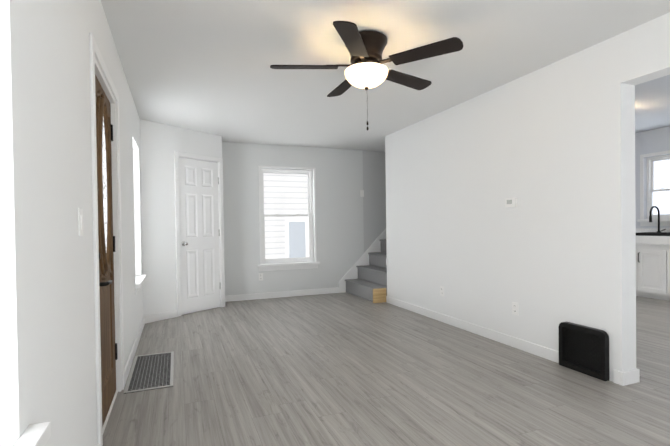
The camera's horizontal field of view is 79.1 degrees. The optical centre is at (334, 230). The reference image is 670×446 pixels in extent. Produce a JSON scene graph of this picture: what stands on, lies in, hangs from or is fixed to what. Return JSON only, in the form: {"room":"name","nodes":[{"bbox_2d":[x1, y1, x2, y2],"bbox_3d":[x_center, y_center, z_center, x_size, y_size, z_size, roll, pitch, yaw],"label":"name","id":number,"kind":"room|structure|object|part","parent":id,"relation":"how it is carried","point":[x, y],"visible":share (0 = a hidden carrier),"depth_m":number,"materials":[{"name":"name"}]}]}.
{"room":"empty living room","nodes":[
{"label":"empty living room","id":0,"kind":"room"},
{"bbox_2d":[0,0,143,445],"bbox_3d":[-1.452,-0.086,2.392,0.200,2.450,7.700,-1,1,-21],"label":"wall","id":1,"kind":"structure","parent":0,"point":[47,343],"depth_m":1.35,"materials":[{"name":"white paint"}]},
{"bbox_2d":[0,422,50,445],"bbox_3d":[-0.634,0.576,0.584,0.124,0.106,1.070,-1,1,-21],"label":"window sill","id":2,"kind":"structure","parent":1,"relation":"attached to","point":[38,434],"depth_m":1.03,"materials":[{"name":"white"}]},
{"bbox_2d":[78,208,82,235],"bbox_3d":[-1.070,-0.033,1.709,0.010,0.115,0.070,-1,1,-21],"label":"light switch","id":3,"kind":"object","parent":1,"relation":"attached to","point":[80,222],"visible":1,"depth_m":1.69,"materials":[{"name":"white plastic"}]},
{"bbox_2d":[89,33,124,445],"bbox_3d":[-1.437,0.089,2.420,0.242,2.100,1.010,-1,1,-21],"label":"front door","id":4,"kind":"structure","parent":1,"relation":"in","point":[109,334],"depth_m":2.52,"materials":[{"name":"brown wood"}]},
{"bbox_2d":[96,92,111,276],"bbox_3d":[-1.391,-0.274,2.436,0.044,1.124,0.464,-1,1,-21],"label":"window frame","id":5,"kind":"structure","parent":4,"relation":"attached to","point":[101,114],"depth_m":2.34,"materials":[{"name":"brown wood"}]},
{"bbox_2d":[95,90,113,281],"bbox_3d":[-1.393,-0.252,2.435,0.024,1.172,0.588,-1,1,-21],"label":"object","id":6,"kind":"structure","parent":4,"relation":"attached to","point":[110,271],"depth_m":2.66,"materials":[{"name":"brown wood"}]},
{"label":"glass","id":7,"kind":"part","parent":4,"relation":"part of","materials":[{"name":"glass"}]},
{"bbox_3d":[-1.247,0.210,2.176,0.072,0.208,0.155,-1,1,-21],"label":"handle","id":8,"kind":"part","parent":4,"relation":"part of","materials":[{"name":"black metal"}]},
{"bbox_3d":[-1.538,0.086,2.821,0.016,1.630,0.032,-1,1,-21],"label":"front door hinges","id":9,"kind":"part","parent":4,"relation":"part of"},
{"bbox_2d":[124,316,144,383],"bbox_3d":[-1.910,1.081,3.904,0.014,0.095,2.077,-1,1,-21],"label":"baseboard","id":10,"kind":"structure","parent":1,"relation":"attached to","point":[130,360],"depth_m":3.56,"materials":[{"name":"white wood"}]},
{"bbox_2d":[135,274,146,294],"bbox_3d":[-2.102,0.574,4.316,0.124,0.106,0.890,-1,1,-21],"label":"window sill","id":11,"kind":"structure","parent":1,"relation":"attached to","point":[140,280],"depth_m":4.17,"materials":[{"name":"white"}]},
{"bbox_2d":[140,119,221,315],"bbox_3d":[-2.001,-0.112,5.372,0.100,2.450,1.206,0,1,36],"label":"wall","id":12,"kind":"structure","parent":0,"point":[160,143],"depth_m":5.06,"materials":[{"name":"white paint"}]},
{"bbox_2d":[145,310,176,323],"bbox_3d":[-1.937,1.065,5.354,0.014,0.095,1.210,0,1,36],"label":"baseboard","id":13,"kind":"structure","parent":12,"relation":"attached to","point":[160,316],"depth_m":5.03,"materials":[{"name":"white wood"}]},
{"bbox_2d":[174,151,224,316],"bbox_3d":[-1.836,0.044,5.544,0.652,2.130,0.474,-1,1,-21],"label":"closet door","id":14,"kind":"structure","parent":12,"relation":"in","point":[199,224],"depth_m":5.51,"materials":[{"name":"white wood"}]},
{"bbox_2d":[222,142,385,295],"bbox_3d":[0.065,-0.160,7.017,6.010,2.450,0.200,-1,1,-21],"label":"wall","id":15,"kind":"structure","parent":0,"point":[339,216],"depth_m":6.77,"materials":[{"name":"white paint"}]},
{"bbox_2d":[259,273,262,280],"bbox_3d":[-1.173,0.740,6.423,0.070,0.115,0.010,-1,1,-21],"label":"electrical outlet","id":16,"kind":"object","parent":15,"relation":"attached to","point":[260,276],"visible":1,"depth_m":6.42,"materials":[{"name":"white plastic"}]},
{"bbox_2d":[225,287,338,301],"bbox_3d":[-0.832,1.036,6.557,1.935,0.095,0.014,-1,1,-21],"label":"baseboard","id":17,"kind":"structure","parent":15,"relation":"attached to","point":[241,297],"depth_m":6.53,"materials":[{"name":"white wood"}]},
{"bbox_2d":[258,166,316,264],"bbox_3d":[-0.783,-0.244,6.654,0.950,1.570,0.165,-1,1,-21],"label":"window","id":18,"kind":"structure","parent":15,"relation":"in","point":[309,200],"depth_m":6.68,"materials":[{"name":"white"}]},
{"bbox_3d":[-0.797,-0.234,6.690,0.746,1.386,0.039,-1,1,-21],"label":"glass","id":19,"kind":"part","parent":18,"relation":"part of","materials":[{"name":"clear glass"}]},
{"bbox_2d":[258,262,319,270],"bbox_3d":[-0.749,0.589,6.607,1.030,0.106,0.124,-1,1,-21],"label":"window sill","id":20,"kind":"structure","parent":15,"relation":"attached to","point":[286,266],"depth_m":6.56,"materials":[{"name":"white wood"}]},
{"bbox_2d":[339,229,385,292],"bbox_3d":[1.261,-0.325,7.370,2.600,2.739,0.015,-1,1,-21],"label":"trim","id":21,"kind":"structure","parent":15,"relation":"attached to","point":[352,272],"depth_m":7.05,"materials":[{"name":"white wood"}]},
{"bbox_2d":[101,0,669,151],"bbox_3d":[1.326,-1.422,3.476,6.210,0.120,7.700,-1,1,-21],"label":"ceiling","id":22,"kind":"structure","parent":0,"point":[200,65],"depth_m":3.10,"materials":[{"name":"white paint"}]},
{"bbox_2d":[270,21,462,130],"bbox_3d":[0.205,-1.021,2.904,1.290,0.636,1.240,-1,1,-21],"label":"ceiling fan","id":23,"kind":"object","parent":22,"relation":"hanging from","point":[367,69],"visible":1,"depth_m":2.74,"materials":[{"name":"black wood"}]},
{"bbox_3d":[-0.210,-1.139,2.835,0.471,0.036,0.257,-1,1,-21],"label":"blade","id":24,"kind":"part","parent":23,"relation":"part of","materials":[{"name":"black wood"}]},
{"bbox_3d":[0.069,-1.148,3.262,0.135,0.036,0.473,-1,1,-21],"label":"blade","id":25,"kind":"part","parent":23,"relation":"part of","materials":[{"name":"black wood"}]},
{"bbox_3d":[0.029,-1.150,2.853,0.212,0.023,0.121,-1,1,-21],"label":"arm","id":26,"kind":"part","parent":23,"relation":"part of"},
{"bbox_3d":[0.106,-1.139,2.441,0.364,0.036,0.432,-1,1,-21],"label":"blade","id":27,"kind":"part","parent":23,"relation":"part of","materials":[{"name":"black wood"}]},
{"bbox_3d":[0.224,-0.854,2.857,0.032,0.303,0.032,-1,1,-21],"label":"chain","id":28,"kind":"part","parent":23,"relation":"part of","materials":[{"name":"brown metal"}]},
{"bbox_3d":[0.221,-1.063,2.855,0.306,0.116,0.306,-1,1,-21],"label":"lamp shade","id":29,"kind":"part","parent":23,"relation":"part of","materials":[{"name":"white glass"}]},
{"bbox_3d":[0.386,-1.154,2.752,0.164,0.023,0.201,-1,1,-21],"label":"arm","id":30,"kind":"part","parent":23,"relation":"part of"},
{"bbox_3d":[0.555,-1.153,3.124,0.473,0.036,0.247,-1,1,-21],"label":"blade","id":31,"kind":"part","parent":23,"relation":"part of","materials":[{"name":"black wood"}]},
{"bbox_3d":[0.578,-1.148,2.619,0.355,0.036,0.437,-1,1,-21],"label":"blade","id":32,"kind":"part","parent":23,"relation":"part of","materials":[{"name":"black wood"}]},
{"bbox_2d":[103,292,669,445],"bbox_3d":[2.130,1.133,3.808,7.860,0.120,7.700,-1,1,-21],"label":"floor","id":33,"kind":"structure","parent":0,"point":[341,369],"depth_m":2.86,"materials":[{"name":"laminate"}]},
{"bbox_2d":[124,351,173,393],"bbox_3d":[-1.476,1.126,3.276,0.320,0.008,0.870,-1,1,-21],"label":"floor vent","id":34,"kind":"object","parent":33,"relation":"in","point":[150,371],"visible":1,"depth_m":3.20,"materials":[{"name":"black metal"}]},
{"bbox_2d":[345,239,386,302],"bbox_3d":[1.405,-0.062,6.848,2.282,2.219,1.090,-1,1,-21],"label":"stairs","id":35,"kind":"structure","parent":33,"relation":"on","point":[369,283],"depth_m":6.53,"materials":[{"name":"grey carpet"}]},
{"bbox_2d":[636,244,663,299],"bbox_3d":[4.846,0.603,6.248,0.596,0.808,0.800,-1,1,-21],"label":"base cabinet","id":36,"kind":"object","parent":33,"relation":"on","point":[653,271],"depth_m":5.98,"materials":[{"name":"white wood"}]},
{"bbox_3d":[4.504,0.596,6.329,0.019,0.620,0.390,-1,1,-21],"label":"door","id":37,"kind":"part","parent":36,"relation":"part of","materials":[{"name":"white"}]},
{"bbox_3d":[4.650,0.599,5.957,0.019,0.620,0.390,-1,1,-21],"label":"door","id":38,"kind":"part","parent":36,"relation":"part of","materials":[{"name":"white wood"}]},
{"bbox_2d":[636,206,669,244],"bbox_3d":[4.989,-0.086,5.821,0.617,0.572,3.107,-1,1,-21],"label":"countertop","id":39,"kind":"structure","parent":36,"relation":"on","point":[659,235],"depth_m":6.07,"materials":[{"name":"white"}]},
{"bbox_2d":[636,232,669,235],"bbox_3d":[4.925,0.058,5.975,0.445,0.042,0.800,-1,1,-21],"label":"sink","id":40,"kind":"object","parent":39,"relation":"in","point":[640,233],"depth_m":6.05,"materials":[{"name":"black metal"}]},
{"bbox_2d":[649,206,665,231],"bbox_3d":[4.984,-0.151,6.268,0.247,0.452,0.130,-1,1,-21],"label":"faucet","id":41,"kind":"object","parent":39,"relation":"on","point":[658,229],"depth_m":6.31,"materials":[{"name":"black metal"}]},
{"bbox_2d":[664,245,669,300],"bbox_3d":[5.139,0.607,5.503,0.596,0.808,0.800,-1,1,-21],"label":"base cabinet","id":42,"kind":"object","parent":33,"relation":"on","point":[666,247],"depth_m":5.77,"materials":[{"name":"white wood"}]},
{"bbox_3d":[4.796,0.601,5.584,0.019,0.620,0.390,-1,1,-21],"label":"door","id":43,"kind":"part","parent":42,"relation":"part of","materials":[{"name":"white wood"}]},
{"bbox_2d":[385,12,669,381],"bbox_3d":[1.956,-0.217,3.135,0.150,2.600,6.190,-1,1,-21],"label":"wall","id":44,"kind":"structure","parent":0,"point":[551,148],"depth_m":3.51,"materials":[{"name":"white paint"}]},
{"bbox_2d":[440,286,443,296],"bbox_3d":[1.252,0.715,4.750,0.010,0.115,0.070,-1,1,-21],"label":"electrical outlet","id":45,"kind":"object","parent":44,"relation":"attached to","point":[441,290],"visible":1,"depth_m":4.75,"materials":[{"name":"white plastic"}]},
{"bbox_2d":[386,296,558,362],"bbox_3d":[1.297,1.028,4.645,0.014,0.095,2.910,-1,1,-21],"label":"baseboard","id":46,"kind":"structure","parent":44,"relation":"attached to","point":[544,352],"depth_m":4.09,"materials":[{"name":"white wood"}]},
{"bbox_2d":[505,198,516,206],"bbox_3d":[1.623,-0.254,3.740,0.026,0.084,0.120,-1,1,-21],"label":"thermostat","id":47,"kind":"object","parent":44,"relation":"attached to","point":[510,202],"visible":1,"depth_m":3.72,"materials":[{"name":"white plastic"}]},
{"bbox_2d":[512,302,518,315],"bbox_3d":[1.655,0.721,3.726,0.010,0.115,0.070,-1,1,-21],"label":"electrical outlet","id":48,"kind":"object","parent":44,"relation":"attached to","point":[515,311],"visible":1,"depth_m":3.72,"materials":[{"name":"white plastic"}]},
{"bbox_2d":[558,322,608,380],"bbox_3d":[1.888,0.907,3.093,0.044,0.354,0.380,-1,1,-21],"label":"air vent","id":49,"kind":"object","parent":44,"relation":"in","point":[583,349],"visible":1,"depth_m":3.07,"materials":[{"name":"black metal"}]},
{"bbox_2d":[563,328,600,372],"bbox_3d":[1.878,0.907,3.090,0.006,0.278,0.314,-1,1,-21],"label":"grille","id":50,"kind":"object","parent":49,"relation":"attached to","point":[581,347],"depth_m":3.09,"materials":[{"name":"black metal"}]},
{"bbox_2d":[613,368,639,382],"bbox_3d":[1.568,1.027,4.403,0.014,0.095,3.259,-1,1,-21],"label":"baseboard","id":51,"kind":"structure","parent":44,"relation":"attached to","point":[629,377],"depth_m":2.86,"materials":[{"name":"white wood"}]},
{"bbox_2d":[635,126,669,227],"bbox_3d":[5.914,-0.348,4.583,0.200,2.720,6.390,-1,1,-21],"label":"wall","id":52,"kind":"structure","parent":0,"point":[653,141],"depth_m":6.59,"materials":[{"name":"white paint"}]},
{"bbox_2d":[636,228,669,232],"bbox_3d":[5.270,0.025,5.932,0.017,0.099,3.107,-1,1,-21],"label":"backsplash","id":53,"kind":"structure","parent":52,"relation":"attached to","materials":[{"name":"white"}]},
{"bbox_2d":[637,150,669,225],"bbox_3d":[5.186,-0.648,6.289,0.205,1.160,0.820,-1,1,-21],"label":"kitchen window","id":54,"kind":"structure","parent":52,"relation":"in","point":[664,219],"depth_m":6.56,"materials":[{"name":"white"}]},
{"bbox_3d":[5.156,-0.120,6.280,0.124,0.106,0.820,-1,1,-21],"label":"sill","id":55,"kind":"part","parent":54,"relation":"part of","materials":[{"name":"white"}]},
{"bbox_3d":[5.241,-0.679,6.310,0.039,0.856,0.536,-1,1,-21],"label":"glass","id":56,"kind":"part","parent":54,"relation":"part of","materials":[{"name":"clear glass"}]},
{"bbox_2d":[635,75,669,132],"bbox_3d":[4.043,-1.613,3.760,4.240,0.120,6.240,-1,1,-21],"label":"ceiling","id":57,"kind":"structure","parent":0,"point":[652,104],"depth_m":5.06,"materials":[{"name":"grey paint"}]},
{"label":"outside","id":58,"kind":"structure","parent":0,"visible":0},
{"bbox_2d":[263,173,308,258],"bbox_3d":[-1.373,-0.930,8.328,8.500,6.000,0.100,-1,1,-21],"label":"neighbor siding","id":59,"kind":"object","parent":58,"point":[276,199],"depth_m":8.37,"materials":[{"name":"white plastic"}]},
{"bbox_2d":[285,218,308,257],"bbox_3d":[-0.793,0.236,8.466,0.480,0.970,0.080,-1,1,-21],"label":"trim","id":60,"kind":"structure","parent":59,"relation":"attached to","point":[305,220],"depth_m":8.40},
{"bbox_2d":[289,222,305,257],"bbox_3d":[-0.797,0.241,8.475,0.360,0.840,0.060,-1,1,-21],"label":"neighbor window","id":61,"kind":"structure","parent":59,"relation":"attached to","point":[300,244],"depth_m":8.45,"materials":[{"name":"glass"}]},
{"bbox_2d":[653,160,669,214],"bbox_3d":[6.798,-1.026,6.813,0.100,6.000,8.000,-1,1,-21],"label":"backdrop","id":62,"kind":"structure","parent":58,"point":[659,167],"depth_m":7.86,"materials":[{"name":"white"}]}
]}

